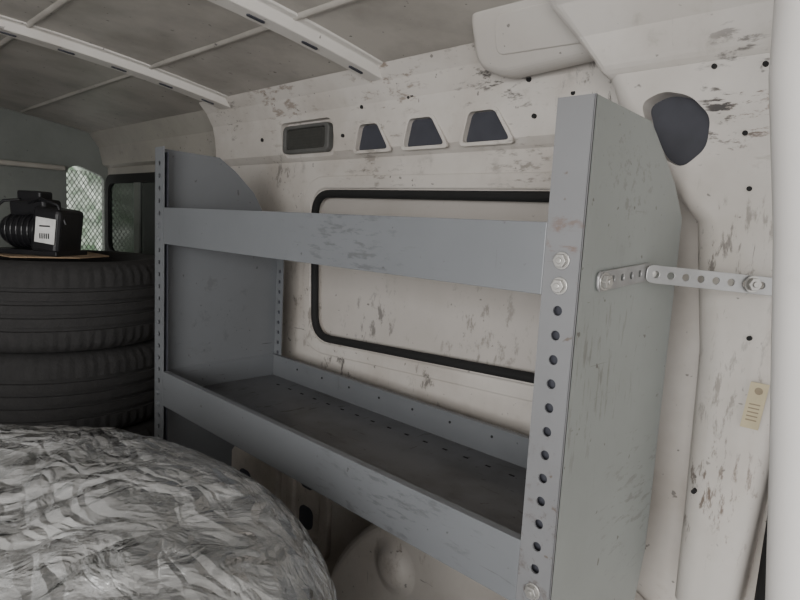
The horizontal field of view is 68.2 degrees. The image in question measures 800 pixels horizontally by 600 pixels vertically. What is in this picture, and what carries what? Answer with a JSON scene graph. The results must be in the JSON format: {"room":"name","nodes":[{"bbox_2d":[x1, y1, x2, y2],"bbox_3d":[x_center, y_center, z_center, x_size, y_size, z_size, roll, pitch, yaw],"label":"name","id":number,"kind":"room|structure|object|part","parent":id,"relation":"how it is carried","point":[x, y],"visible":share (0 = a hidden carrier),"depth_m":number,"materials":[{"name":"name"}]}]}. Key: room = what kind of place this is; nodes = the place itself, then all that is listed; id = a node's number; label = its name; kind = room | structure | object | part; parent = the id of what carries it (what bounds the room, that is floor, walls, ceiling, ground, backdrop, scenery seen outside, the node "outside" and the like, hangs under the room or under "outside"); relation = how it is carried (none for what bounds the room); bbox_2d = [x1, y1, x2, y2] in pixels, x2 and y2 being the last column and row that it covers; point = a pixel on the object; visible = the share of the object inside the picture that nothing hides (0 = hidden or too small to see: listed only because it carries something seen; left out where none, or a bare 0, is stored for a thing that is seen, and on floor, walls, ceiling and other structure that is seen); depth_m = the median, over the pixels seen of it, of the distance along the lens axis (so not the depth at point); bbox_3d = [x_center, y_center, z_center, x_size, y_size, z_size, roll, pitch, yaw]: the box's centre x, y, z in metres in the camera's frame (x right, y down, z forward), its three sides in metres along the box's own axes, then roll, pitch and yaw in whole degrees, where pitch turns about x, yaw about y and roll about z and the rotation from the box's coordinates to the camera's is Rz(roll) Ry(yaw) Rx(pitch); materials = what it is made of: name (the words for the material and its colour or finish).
{"room":"vehicle interior","nodes":[
{"label":"vehicle interior","id":0,"kind":"room"},
{"bbox_2d":[0,107,107,250],"bbox_3d":[-1.882,-0.065,1.941,0.030,1.330,1.790,10,10,43],"label":"wall","id":1,"kind":"structure","parent":0,"point":[23,137],"depth_m":2.32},
{"bbox_2d":[0,159,64,170],"bbox_3d":[-1.886,-0.488,1.817,0.030,0.020,1.550,10,10,43],"label":"trim","id":2,"kind":"structure","parent":1,"relation":"attached to","point":[2,162],"depth_m":2.28,"materials":[{"name":"white metal"}]},
{"bbox_2d":[0,0,70,47],"bbox_3d":[-0.450,-0.521,0.927,3.200,0.006,0.016,10,10,43],"label":"trim","id":3,"kind":"structure","parent":1,"relation":"attached to","point":[58,4],"depth_m":1.18,"materials":[{"name":"white metal"}]},
{"bbox_2d":[66,169,102,250],"bbox_3d":[-1.320,-0.360,2.473,0.001,0.355,0.165,10,10,43],"label":"mesh screen","id":4,"kind":"object","parent":1,"relation":"in","point":[68,169],"visible":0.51,"depth_m":2.48,"materials":[{"name":"metal"}]},
{"bbox_2d":[21,0,357,111],"bbox_3d":[-0.270,-0.508,1.117,3.200,0.006,0.016,10,10,43],"label":"trim","id":5,"kind":"structure","parent":1,"relation":"attached to","point":[336,3],"depth_m":1.24,"materials":[{"name":"white metal"}]},
{"bbox_2d":[108,164,154,174],"bbox_3d":[-0.895,-0.016,2.221,1.050,1.270,0.020,10,10,43],"label":"wall","id":6,"kind":"structure","parent":0,"point":[143,168],"depth_m":2.33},
{"bbox_2d":[105,172,154,250],"bbox_3d":[-0.957,-0.303,2.236,0.810,0.350,0.014,10,10,43],"label":"frame","id":7,"kind":"object","parent":6,"relation":"attached to","point":[149,176],"visible":0.41,"depth_m":2.44,"materials":[{"name":"black rubber"}]},
{"bbox_2d":[110,182,154,255],"bbox_3d":[-0.958,-0.304,2.242,0.780,0.310,0.005,10,10,43],"label":"glass","id":8,"kind":"object","parent":7,"relation":"in","point":[121,194],"visible":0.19,"depth_m":2.35,"materials":[{"name":"clear glass"}]},
{"bbox_2d":[134,182,140,252],"bbox_3d":[-1.021,-0.315,2.298,0.050,0.310,0.010,10,10,43],"label":"frame mullion","id":9,"kind":"object","parent":7,"relation":"attached to","point":[137,195],"depth_m":2.29,"materials":[{"name":"black metal"}]},
{"bbox_2d":[89,110,215,167],"bbox_3d":[-0.893,-0.566,2.124,1.010,0.165,0.100,10,10,43],"label":"wall panel","id":10,"kind":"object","parent":6,"relation":"attached to","point":[132,144],"depth_m":2.08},
{"bbox_2d":[0,0,522,132],"bbox_3d":[-0.639,-0.474,0.696,3.400,0.110,1.784,10,10,43],"label":"ceiling","id":11,"kind":"structure","parent":0,"point":[150,32],"depth_m":1.24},
{"bbox_2d":[230,147,767,599],"bbox_3d":[0.210,0.184,1.102,2.120,1.270,0.020,10,10,43],"label":"wall","id":12,"kind":"structure","parent":0,"point":[278,187],"depth_m":1.11,"materials":[{"name":"white metal"}]},
{"bbox_2d":[0,31,15,36],"bbox_3d":[-0.835,-0.565,1.253,0.008,0.006,0.035,10,10,43],"label":"trim","id":13,"kind":"structure","parent":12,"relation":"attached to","point":[5,33],"depth_m":1.25,"materials":[{"name":"black plastic"}]},
{"bbox_2d":[58,49,74,54],"bbox_3d":[-0.755,-0.562,1.337,0.008,0.006,0.035,10,10,43],"label":"trim","id":14,"kind":"structure","parent":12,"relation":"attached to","point":[58,49],"depth_m":1.34,"materials":[{"name":"black plastic"}]},
{"bbox_2d":[0,15,229,108],"bbox_3d":[-1.015,-0.529,1.072,0.096,0.113,1.700,10,10,43],"label":"trim","id":15,"kind":"structure","parent":12,"relation":"attached to","point":[36,35],"depth_m":1.38,"materials":[{"name":"paint"}]},
{"bbox_2d":[111,66,126,71],"bbox_3d":[-0.676,-0.556,1.421,0.008,0.007,0.035,10,10,43],"label":"trim","id":16,"kind":"structure","parent":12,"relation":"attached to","point":[111,66],"depth_m":1.42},
{"bbox_2d":[246,14,264,23],"bbox_3d":[-0.246,-0.481,1.008,0.008,0.007,0.035,10,10,43],"label":"trim","id":17,"kind":"structure","parent":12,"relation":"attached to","point":[247,15],"depth_m":1.01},
{"bbox_2d":[232,446,331,559],"bbox_3d":[-0.311,0.436,1.603,0.670,0.490,0.018,10,10,43],"label":"wall","id":18,"kind":"structure","parent":12,"relation":"attached to","point":[311,508],"depth_m":1.57,"materials":[{"name":"white metal"}]},
{"bbox_2d":[208,0,382,80],"bbox_3d":[-0.586,-0.454,0.660,0.086,0.113,1.700,10,10,43],"label":"trim","id":19,"kind":"structure","parent":12,"relation":"attached to","point":[278,18],"depth_m":1.06,"materials":[{"name":"paint"}]},
{"bbox_2d":[283,122,332,154],"bbox_3d":[-0.227,-0.394,1.444,0.184,0.068,0.017,10,10,43],"label":"lamp","id":20,"kind":"object","parent":12,"relation":"attached to","point":[313,137],"visible":1,"depth_m":1.43,"materials":[{"name":"grey plastic"}]},
{"bbox_2d":[301,41,317,49],"bbox_3d":[-0.167,-0.471,1.093,0.008,0.008,0.035,10,10,43],"label":"trim","id":21,"kind":"structure","parent":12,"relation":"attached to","point":[303,42],"depth_m":1.09,"materials":[{"name":"black plastic"}]},
{"bbox_2d":[349,66,362,73],"bbox_3d":[-0.088,-0.459,1.177,0.008,0.009,0.035,10,10,43],"label":"trim","id":22,"kind":"structure","parent":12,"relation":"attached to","point":[350,67],"depth_m":1.18,"materials":[{"name":"black plastic"}]},
{"bbox_2d":[353,120,391,153],"bbox_3d":[-0.060,-0.354,1.279,0.118,0.069,0.006,10,10,43],"label":"flange","id":23,"kind":"object","parent":12,"relation":"attached to","point":[388,148],"visible":1,"depth_m":1.28,"materials":[{"name":"white paint"}]},
{"bbox_2d":[199,43,618,165],"bbox_3d":[-0.061,-0.400,1.260,1.370,0.190,0.085,10,10,43],"label":"wall panel","id":24,"kind":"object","parent":12,"relation":"attached to","point":[444,84],"depth_m":1.19,"materials":[{"name":"white paint"}]},
{"bbox_2d":[401,113,447,150],"bbox_3d":[0.049,-0.335,1.175,0.122,0.069,0.006,10,10,43],"label":"flange","id":25,"kind":"object","parent":12,"relation":"attached to","point":[444,144],"visible":1,"depth_m":1.17,"materials":[{"name":"white paint"}]},
{"bbox_2d":[303,172,551,401],"bbox_3d":[0.040,-0.043,1.234,0.805,0.437,0.007,10,10,43],"label":"window frame","id":26,"kind":"structure","parent":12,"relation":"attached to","point":[509,180],"depth_m":1.22,"materials":[{"name":"white paint"}]},
{"bbox_2d":[311,190,549,383],"bbox_3d":[0.041,-0.043,1.235,0.741,0.372,0.019,10,10,43],"label":"seal","id":27,"kind":"object","parent":12,"relation":"attached to","point":[512,196],"visible":0.47,"depth_m":1.23,"materials":[{"name":"black rubber"}]},
{"bbox_2d":[321,198,548,372],"bbox_3d":[0.057,-0.044,1.252,0.762,0.394,0.006,10,10,43],"label":"window","id":28,"kind":"structure","parent":12,"relation":"in","point":[485,325],"depth_m":1.24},
{"bbox_2d":[459,106,513,146],"bbox_3d":[0.158,-0.316,1.071,0.120,0.069,0.006,10,10,43],"label":"flange","id":29,"kind":"object","parent":12,"relation":"attached to","point":[510,140],"visible":1,"depth_m":1.07,"materials":[{"name":"white paint"}]},
{"bbox_2d":[472,0,593,78],"bbox_3d":[0.222,-0.399,0.886,0.267,0.089,0.103,10,10,43],"label":"panel","id":30,"kind":"object","parent":12,"relation":"attached to","point":[524,38],"visible":0.55,"depth_m":0.90,"materials":[{"name":"plastic"}]},
{"bbox_2d":[549,0,773,80],"bbox_3d":[0.494,-0.336,0.583,0.728,0.159,0.272,10,10,43],"label":"trim","id":31,"kind":"structure","parent":12,"relation":"attached to","point":[620,36],"depth_m":0.73,"materials":[{"name":"white paint"}]},
{"bbox_2d":[612,53,772,599],"bbox_3d":[0.416,0.055,0.792,0.310,0.705,0.122,10,10,43],"label":"pillar","id":32,"kind":"structure","parent":12,"relation":"attached to","point":[699,114],"depth_m":0.74,"materials":[{"name":"white paint"}]},
{"bbox_2d":[740,382,769,430],"bbox_3d":[0.431,0.129,0.719,0.026,0.058,0.002,10,10,43],"label":"warning label","id":33,"kind":"object","parent":32,"relation":"attached to","point":[757,393],"visible":1,"depth_m":0.72,"materials":[{"name":"beige paper"}]},
{"bbox_2d":[754,514,767,599],"bbox_3d":[0.502,0.102,0.710,0.070,0.642,0.048,10,10,43],"label":"strip","id":34,"kind":"object","parent":32,"relation":"attached to","point":[761,580],"visible":0.18,"depth_m":0.75,"materials":[{"name":"black rubber"}]},
{"bbox_2d":[762,61,768,66],"bbox_3d":[0.423,-0.271,0.681,0.006,0.006,0.012,10,10,43],"label":"plug","id":35,"kind":"object","parent":32,"relation":"attached to","point":[765,63],"depth_m":0.68,"materials":[{"name":"black rubber"}]},
{"bbox_3d":[-0.634,0.837,0.800,3.650,0.040,1.800,10,10,43],"label":"floor","id":36,"kind":"structure","parent":0,"visible":0},
{"bbox_2d":[0,424,336,599],"bbox_3d":[-0.529,0.530,0.530,0.984,0.641,0.977,-3,10,-42],"label":"wrapped bundle","id":37,"kind":"object","parent":36,"relation":"on","point":[89,524],"visible":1,"depth_m":0.69,"materials":[{"name":"plastic"}]},
{"bbox_2d":[154,93,771,599],"bbox_3d":[-0.040,0.278,1.020,1.090,1.077,0.315,10,10,43],"label":"metal shelving unit","id":38,"kind":"object","parent":36,"relation":"on","point":[559,511],"depth_m":0.75,"materials":[{"name":"grey metal"}]},
{"bbox_3d":[-0.427,0.210,1.397,0.002,1.077,0.308,10,10,43],"label":"panel","id":39,"kind":"part","parent":38,"relation":"part of","materials":[{"name":"grey metal"}]},
{"bbox_3d":[0.247,0.332,0.718,0.002,1.077,0.263,10,10,43],"label":"panel","id":40,"kind":"part","parent":38,"relation":"part of","materials":[{"name":"grey metal"}]},
{"bbox_3d":[0.249,-0.026,0.650,0.002,0.029,0.136,10,10,43],"label":"strap panel","id":41,"kind":"part","parent":38,"relation":"part of","materials":[{"name":"silver metal"}]},
{"bbox_3d":[0.312,-0.025,0.669,0.254,0.030,0.068,1,7,-18],"label":"perforated strap bracket","id":42,"kind":"part","parent":38,"relation":"part of","materials":[{"name":"silver metal"}]},
{"bbox_2d":[325,523,643,599],"bbox_3d":[0.172,0.605,1.052,0.888,0.445,0.148,10,10,43],"label":"wheel arch","id":43,"kind":"object","parent":36,"relation":"on","point":[376,564],"visible":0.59,"depth_m":1.13,"materials":[{"name":"white paint"}]},
{"bbox_2d":[765,0,799,599],"bbox_3d":[0.353,0.253,0.412,0.233,1.320,0.220,10,10,43],"label":"door","id":44,"kind":"structure","parent":36,"relation":"on","point":[783,518],"depth_m":0.36,"materials":[{"name":"white paint"}]},
{"bbox_3d":[-1.018,0.613,1.778,0.600,0.120,0.590,10,10,43],"label":"wooden pallet","id":45,"kind":"object","parent":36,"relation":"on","visible":0},
{"bbox_2d":[0,417,153,458],"bbox_3d":[-0.998,0.441,1.754,0.620,0.230,0.620,10,10,43],"label":"tire","id":46,"kind":"object","parent":45,"relation":"on","point":[145,428],"visible":0.02,"depth_m":1.64,"materials":[{"name":"rubber"}]},
{"bbox_2d":[0,339,154,439],"bbox_3d":[-0.992,0.210,1.747,0.620,0.230,0.620,10,10,43],"label":"tire","id":47,"kind":"object","parent":46,"relation":"on","point":[108,387],"visible":0.53,"depth_m":1.50,"materials":[{"name":"rubber"}]},
{"bbox_2d":[0,250,154,352],"bbox_3d":[-0.981,-0.016,1.703,0.620,0.230,0.620,10,10,43],"label":"tire","id":48,"kind":"object","parent":47,"relation":"on","point":[48,305],"visible":0.79,"depth_m":1.46,"materials":[{"name":"rubber"}]},
{"bbox_2d":[0,252,108,258],"bbox_3d":[-0.977,-0.126,1.636,0.270,0.003,0.280,10,10,43],"label":"cardboard sheet","id":49,"kind":"object","parent":48,"relation":"on","point":[89,254],"visible":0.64,"depth_m":1.56,"materials":[{"name":"brown cardboard"}]},
{"bbox_2d":[0,190,86,256],"bbox_3d":[-1.015,-0.213,1.614,0.274,0.170,0.156,3,7,-2],"label":"air compressor","id":50,"kind":"object","parent":49,"relation":"on","point":[37,224],"visible":1,"depth_m":1.58,"materials":[{"name":"plastic"}]},
{"bbox_3d":[-1.091,-0.201,1.571,0.125,0.148,0.072,3,7,1],"label":"cord","id":51,"kind":"part","parent":50,"relation":"part of","materials":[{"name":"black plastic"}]},
{"bbox_3d":[-1.009,-0.191,1.621,0.105,0.092,0.092,4,7,6],"label":"motor","id":52,"kind":"part","parent":50,"relation":"part of","materials":[{"name":"black plastic"}]},
{"bbox_3d":[-0.990,-0.134,1.625,0.190,0.014,0.130,4,7,6],"label":"plate","id":53,"kind":"part","parent":50,"relation":"part of","materials":[{"name":"black wood"}]},
{"bbox_3d":[-0.941,-0.237,1.565,0.121,0.070,0.023,4,7,11],"label":"cord","id":54,"kind":"part","parent":50,"relation":"part of","materials":[{"name":"black plastic"}]},
{"label":"outside","id":55,"kind":"structure","parent":0,"visible":0},
{"bbox_2d":[66,166,101,249],"bbox_3d":[-2.488,-0.670,3.821,0.394,2.600,3.000,10,10,43],"label":"hedge","id":56,"kind":"object","parent":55,"point":[73,168],"visible":0.02,"depth_m":4.09,"materials":[{"name":"green plant"}]}
]}

